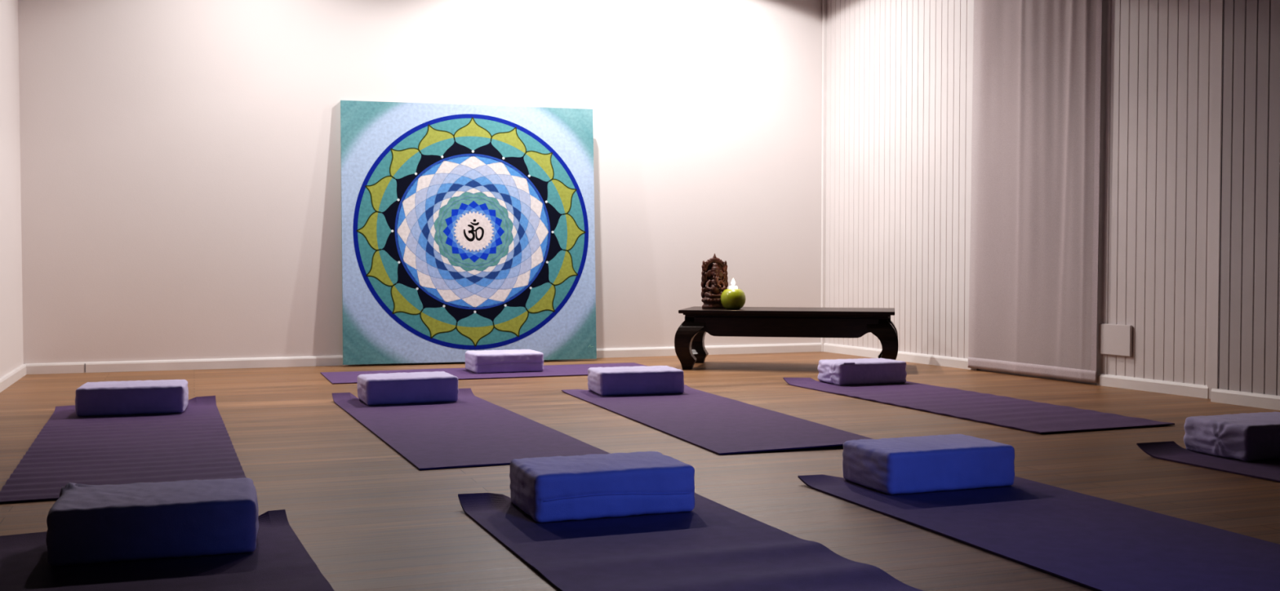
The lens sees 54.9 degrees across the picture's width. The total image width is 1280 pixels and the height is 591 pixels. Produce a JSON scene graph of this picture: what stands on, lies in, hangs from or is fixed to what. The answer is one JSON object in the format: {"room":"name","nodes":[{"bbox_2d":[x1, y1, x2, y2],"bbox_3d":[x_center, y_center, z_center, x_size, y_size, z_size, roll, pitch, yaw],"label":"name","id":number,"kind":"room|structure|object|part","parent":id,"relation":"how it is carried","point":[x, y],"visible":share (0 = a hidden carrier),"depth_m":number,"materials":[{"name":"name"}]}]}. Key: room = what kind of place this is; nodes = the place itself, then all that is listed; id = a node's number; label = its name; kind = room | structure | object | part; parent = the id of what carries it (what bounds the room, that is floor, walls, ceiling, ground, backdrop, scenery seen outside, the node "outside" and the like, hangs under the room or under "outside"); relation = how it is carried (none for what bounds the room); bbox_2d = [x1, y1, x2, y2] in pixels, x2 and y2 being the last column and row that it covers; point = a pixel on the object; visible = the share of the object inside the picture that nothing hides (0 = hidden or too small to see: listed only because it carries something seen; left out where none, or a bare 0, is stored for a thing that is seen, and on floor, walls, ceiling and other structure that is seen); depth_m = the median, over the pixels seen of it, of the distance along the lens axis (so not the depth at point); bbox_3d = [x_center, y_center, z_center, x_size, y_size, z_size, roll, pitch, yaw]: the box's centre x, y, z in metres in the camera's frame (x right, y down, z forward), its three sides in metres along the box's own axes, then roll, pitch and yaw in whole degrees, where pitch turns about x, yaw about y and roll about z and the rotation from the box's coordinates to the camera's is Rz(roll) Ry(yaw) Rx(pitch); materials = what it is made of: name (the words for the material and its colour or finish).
{"room":"exercise studio","nodes":[
{"label":"exercise studio","id":0,"kind":"room"},
{"bbox_2d":[0,0,23,377],"bbox_3d":[-2.976,-0.862,5.514,0.120,2.620,2.040,-1,2,-20],"label":"wall","id":1,"kind":"structure","parent":0,"point":[11,357],"depth_m":6.12,"materials":[{"name":"paint"}]},
{"bbox_2d":[0,364,26,392],"bbox_3d":[-2.913,0.418,5.575,0.015,0.056,2.040,-1,2,-20],"label":"baseboard","id":2,"kind":"structure","parent":1,"relation":"attached to","point":[15,375],"depth_m":6.03,"materials":[{"name":"paint"}]},
{"bbox_2d":[17,0,822,364],"bbox_3d":[-1.032,-0.918,7.367,5.100,2.620,0.120,-1,2,-20],"label":"wall","id":3,"kind":"structure","parent":0,"point":[180,160],"depth_m":7.02,"materials":[{"name":"paint"}]},
{"bbox_2d":[25,342,822,374],"bbox_3d":[-1.030,0.366,7.334,4.755,0.056,0.015,-1,2,-20],"label":"baseboard","id":4,"kind":"structure","parent":3,"relation":"attached to","point":[311,361],"depth_m":6.94,"materials":[{"name":"paint"}]},
{"bbox_2d":[0,351,1279,590],"bbox_3d":[1.807,0.623,1.334,6.294,0.100,13.540,-1,2,-20],"label":"floor","id":5,"kind":"structure","parent":0,"point":[368,518],"depth_m":3.63,"materials":[{"name":"brown wood"}]},
{"bbox_2d":[0,395,246,503],"bbox_3d":[-1.702,0.470,4.135,0.610,0.036,2.042,-1,2,-21],"label":"yoga mat","id":6,"kind":"object","parent":5,"relation":"on","point":[193,443],"visible":0.89,"depth_m":3.85,"materials":[{"name":"rubber"}]},
{"bbox_2d":[75,379,188,416],"bbox_3d":[-2.017,0.404,4.910,0.406,0.113,0.277,-1,2,-17],"label":"block","id":7,"kind":"object","parent":6,"relation":"on","point":[162,396],"visible":1,"depth_m":4.79,"materials":[{"name":"fabric"}]},
{"bbox_2d":[0,509,334,590],"bbox_3d":[-0.742,0.543,1.900,0.610,0.026,1.899,-1,2,-23],"label":"yoga mat","id":8,"kind":"object","parent":5,"relation":"on","point":[279,561],"visible":0.61,"depth_m":2.40,"materials":[{"name":"rubber"}]},
{"bbox_2d":[45,477,258,566],"bbox_3d":[-1.024,0.468,2.614,0.412,0.122,0.300,-1,2,-18],"label":"block","id":9,"kind":"object","parent":8,"relation":"on","point":[87,524],"visible":1,"depth_m":2.49,"materials":[{"name":"fabric"}]},
{"bbox_2d":[340,100,596,364],"bbox_3d":[-0.987,-0.366,7.223,1.480,1.504,0.113,0,2,-16],"label":"painting","id":10,"kind":"object","parent":5,"relation":"on","point":[465,228],"visible":0.98,"depth_m":7.20,"materials":[{"name":"paint"}]},
{"bbox_2d":[332,387,610,470],"bbox_3d":[-0.701,0.460,4.555,0.610,0.034,1.885,-1,2,-22],"label":"yoga mat","id":11,"kind":"object","parent":5,"relation":"on","point":[471,430],"visible":0.87,"depth_m":4.31,"materials":[{"name":"rubber"}]},
{"bbox_2d":[356,371,458,404],"bbox_3d":[-0.996,0.394,5.275,0.402,0.112,0.268,-1,2,-22],"label":"block","id":12,"kind":"object","parent":11,"relation":"on","point":[399,388],"visible":1,"depth_m":5.16,"materials":[{"name":"fabric"}]},
{"bbox_2d":[320,362,648,384],"bbox_3d":[-0.769,0.412,6.607,1.780,0.006,0.610,-1,2,-20],"label":"yoga mat","id":13,"kind":"object","parent":5,"relation":"on","point":[340,377],"visible":0.58,"depth_m":6.57,"materials":[{"name":"rubber"}]},
{"bbox_2d":[465,349,543,373],"bbox_3d":[-0.736,0.354,6.682,0.391,0.107,0.271,-1,2,-20],"label":"block","id":14,"kind":"object","parent":13,"relation":"on","point":[506,361],"visible":1,"depth_m":6.57,"materials":[{"name":"fabric"}]},
{"bbox_2d":[457,492,924,590],"bbox_3d":[0.165,0.527,2.304,0.610,0.034,1.823,-1,2,-21],"label":"yoga mat","id":15,"kind":"object","parent":5,"relation":"on","point":[713,546],"visible":0.8,"depth_m":2.52,"materials":[{"name":"rubber"}]},
{"bbox_2d":[509,451,694,523],"bbox_3d":[-0.094,0.460,3.003,0.411,0.115,0.265,-1,2,-20],"label":"block","id":16,"kind":"object","parent":15,"relation":"on","point":[549,489],"visible":1,"depth_m":2.90,"materials":[{"name":"fabric"}]},
{"bbox_2d":[561,384,873,454],"bbox_3d":[0.232,0.459,4.857,0.610,0.017,1.931,-1,2,-18],"label":"yoga mat","id":17,"kind":"object","parent":5,"relation":"on","point":[716,424],"visible":0.92,"depth_m":4.57,"materials":[{"name":"rubber"}]},
{"bbox_2d":[587,365,684,395],"bbox_3d":[-0.022,0.385,5.619,0.406,0.109,0.269,0,2,-15],"label":"block","id":18,"kind":"object","parent":17,"relation":"on","point":[641,380],"visible":1,"depth_m":5.50,"materials":[{"name":"fabric"}]},
{"bbox_2d":[674,306,897,369],"bbox_3d":[0.836,0.241,6.939,1.208,0.330,0.558,0,2,12],"label":"table","id":19,"kind":"object","parent":5,"relation":"on","point":[753,322],"visible":0.92,"depth_m":6.72,"materials":[{"name":"brown wood"}]},
{"bbox_3d":[0.287,0.263,6.853,0.166,0.290,0.166,0,2,12],"label":"leg","id":20,"kind":"part","parent":19,"relation":"part of","materials":[{"name":"brown wood"}]},
{"bbox_3d":[0.366,0.252,7.236,0.166,0.290,0.166,0,2,12],"label":"leg","id":21,"kind":"part","parent":19,"relation":"part of","materials":[{"name":"brown wood"}]},
{"bbox_2d":[701,253,728,308],"bbox_3d":[0.428,-0.084,7.003,0.160,0.315,0.102,0,2,-7],"label":"statue","id":22,"kind":"object","parent":19,"relation":"on","point":[714,276],"visible":0.97,"depth_m":7.00,"materials":[{"name":"brown wood"}]},
{"bbox_2d":[720,288,746,309],"bbox_3d":[0.521,0.020,6.895,0.141,0.113,0.141,-1,2,-20],"label":"bowl","id":23,"kind":"object","parent":19,"relation":"on","point":[731,299],"visible":1,"depth_m":6.84,"materials":[{"name":"ceramic"}]},
{"bbox_2d":[728,278,737,288],"bbox_3d":[0.521,-0.058,6.893,0.050,0.076,0.050,-1,2,-20],"label":"tea light","id":24,"kind":"object","parent":23,"relation":"on","point":[733,282],"visible":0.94,"depth_m":6.88,"materials":[{"name":"white wax"}]},
{"bbox_3d":[0.836,0.105,6.935,1.126,0.021,0.476,0,2,12],"label":"moulding","id":25,"kind":"part","parent":19,"relation":"part of","materials":[{"name":"brown wood"}]},
{"bbox_3d":[1.307,0.270,6.644,0.166,0.290,0.166,0,2,12],"label":"leg","id":26,"kind":"part","parent":19,"relation":"part of","materials":[{"name":"brown wood"}]},
{"bbox_3d":[1.386,0.258,7.027,0.166,0.290,0.166,0,2,12],"label":"leg","id":27,"kind":"part","parent":19,"relation":"part of","materials":[{"name":"brown wood"}]},
{"bbox_2d":[782,377,1174,433],"bbox_3d":[1.331,0.439,5.282,0.610,0.032,1.878,-1,2,-22],"label":"yoga mat","id":28,"kind":"object","parent":5,"relation":"on","point":[1028,415],"visible":0.93,"depth_m":5.03,"materials":[{"name":"rubber"}]},
{"bbox_2d":[817,358,906,385],"bbox_3d":[1.089,0.370,6.056,0.389,0.113,0.244,-1,2,-19],"label":"block","id":29,"kind":"object","parent":28,"relation":"on","point":[857,371],"visible":1,"depth_m":5.95,"materials":[{"name":"fabric"}]},
{"bbox_2d":[797,474,1279,590],"bbox_3d":[1.040,0.524,2.605,0.610,0.022,1.851,-1,2,-21],"label":"yoga mat","id":30,"kind":"object","parent":5,"relation":"on","point":[1097,544],"visible":0.89,"depth_m":2.69,"materials":[{"name":"rubber"}]},
{"bbox_2d":[842,433,1014,494],"bbox_3d":[0.778,0.451,3.332,0.408,0.113,0.258,-1,2,-20],"label":"block","id":31,"kind":"object","parent":30,"relation":"on","point":[948,462],"visible":1,"depth_m":3.23,"materials":[{"name":"fabric"}]},
{"bbox_2d":[1136,440,1279,482],"bbox_3d":[2.186,0.501,3.115,0.610,0.036,1.870,-1,2,-22],"label":"yoga mat","id":32,"kind":"object","parent":5,"relation":"on","point":[1268,469],"visible":0.61,"depth_m":3.69,"materials":[{"name":"rubber"}]},
{"bbox_2d":[1183,411,1279,461],"bbox_3d":[1.945,0.437,3.860,0.415,0.110,0.258,-1,2,-21],"label":"block","id":33,"kind":"object","parent":32,"relation":"on","point":[1245,437],"visible":1,"depth_m":3.75,"materials":[{"name":"fabric"}]},
{"bbox_2d":[825,0,1213,385],"bbox_3d":[1.911,-0.899,6.741,0.100,2.620,3.085,-1,2,-25],"label":"wall","id":34,"kind":"structure","parent":0,"point":[900,74],"depth_m":6.88,"materials":[{"name":"paint"}]},
{"bbox_2d":[820,0,826,351],"bbox_3d":[1.209,-0.940,8.103,0.024,2.620,0.024,-1,2,-20],"label":"trim","id":35,"kind":"structure","parent":34,"relation":"attached to","point":[824,2],"depth_m":8.10,"materials":[{"name":"paint"}]},
{"bbox_2d":[823,342,978,370],"bbox_3d":[1.533,0.362,7.454,0.015,0.056,1.518,-1,2,-25],"label":"baseboard","id":36,"kind":"structure","parent":34,"relation":"attached to","point":[957,362],"depth_m":7.31,"materials":[{"name":"paint"}]},
{"bbox_2d":[1098,323,1132,356],"bbox_3d":[2.266,0.211,5.878,0.013,0.148,0.199,-1,2,-25],"label":"access panel","id":37,"kind":"object","parent":34,"relation":"attached to","point":[1113,339],"visible":1,"depth_m":5.87,"materials":[{"name":"paint"}]},
{"bbox_2d":[1097,373,1208,398],"bbox_3d":[2.357,0.415,5.688,0.015,0.056,0.640,-1,2,-25],"label":"baseboard","id":38,"kind":"structure","parent":34,"relation":"attached to","point":[1104,380],"depth_m":5.66,"materials":[{"name":"paint"}]},
{"bbox_2d":[1207,0,1223,399],"bbox_3d":[2.502,-0.857,5.343,0.012,2.620,0.050,-1,2,-25],"label":"trim","id":39,"kind":"structure","parent":34,"relation":"attached to","point":[1217,5],"depth_m":5.35,"materials":[{"name":"paint"}]},
{"bbox_2d":[1218,0,1279,395],"bbox_3d":[4.663,-0.717,0.650,0.105,2.620,10.144,-1,2,-25],"label":"wall","id":40,"kind":"structure","parent":0,"point":[1250,317],"depth_m":5.11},
{"bbox_2d":[1217,0,1224,388],"bbox_3d":[2.548,-0.855,5.279,0.024,2.620,0.105,-1,2,-25],"label":"trim","id":41,"kind":"structure","parent":40,"relation":"attached to","point":[1224,0],"depth_m":5.33,"materials":[{"name":"grey"}]},
{"bbox_2d":[1210,388,1279,410],"bbox_3d":[4.603,0.564,0.676,0.015,0.057,10.172,-1,2,-25],"label":"baseboard","id":42,"kind":"structure","parent":40,"relation":"attached to","point":[1217,395],"depth_m":5.12,"materials":[{"name":"paint"}]},
{"bbox_3d":[1.807,-2.096,1.253,6.294,0.100,13.540,-1,2,-20],"label":"ceiling","id":43,"kind":"structure","parent":0,"visible":0},
{"bbox_2d":[968,0,1102,382],"bbox_3d":[2.026,-0.892,6.317,0.032,2.607,1.050,-1,2,-25],"label":"curtain","id":44,"kind":"object","parent":43,"relation":"hanging from","point":[1037,79],"visible":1,"depth_m":6.31,"materials":[{"name":"white fabric"}]}
]}

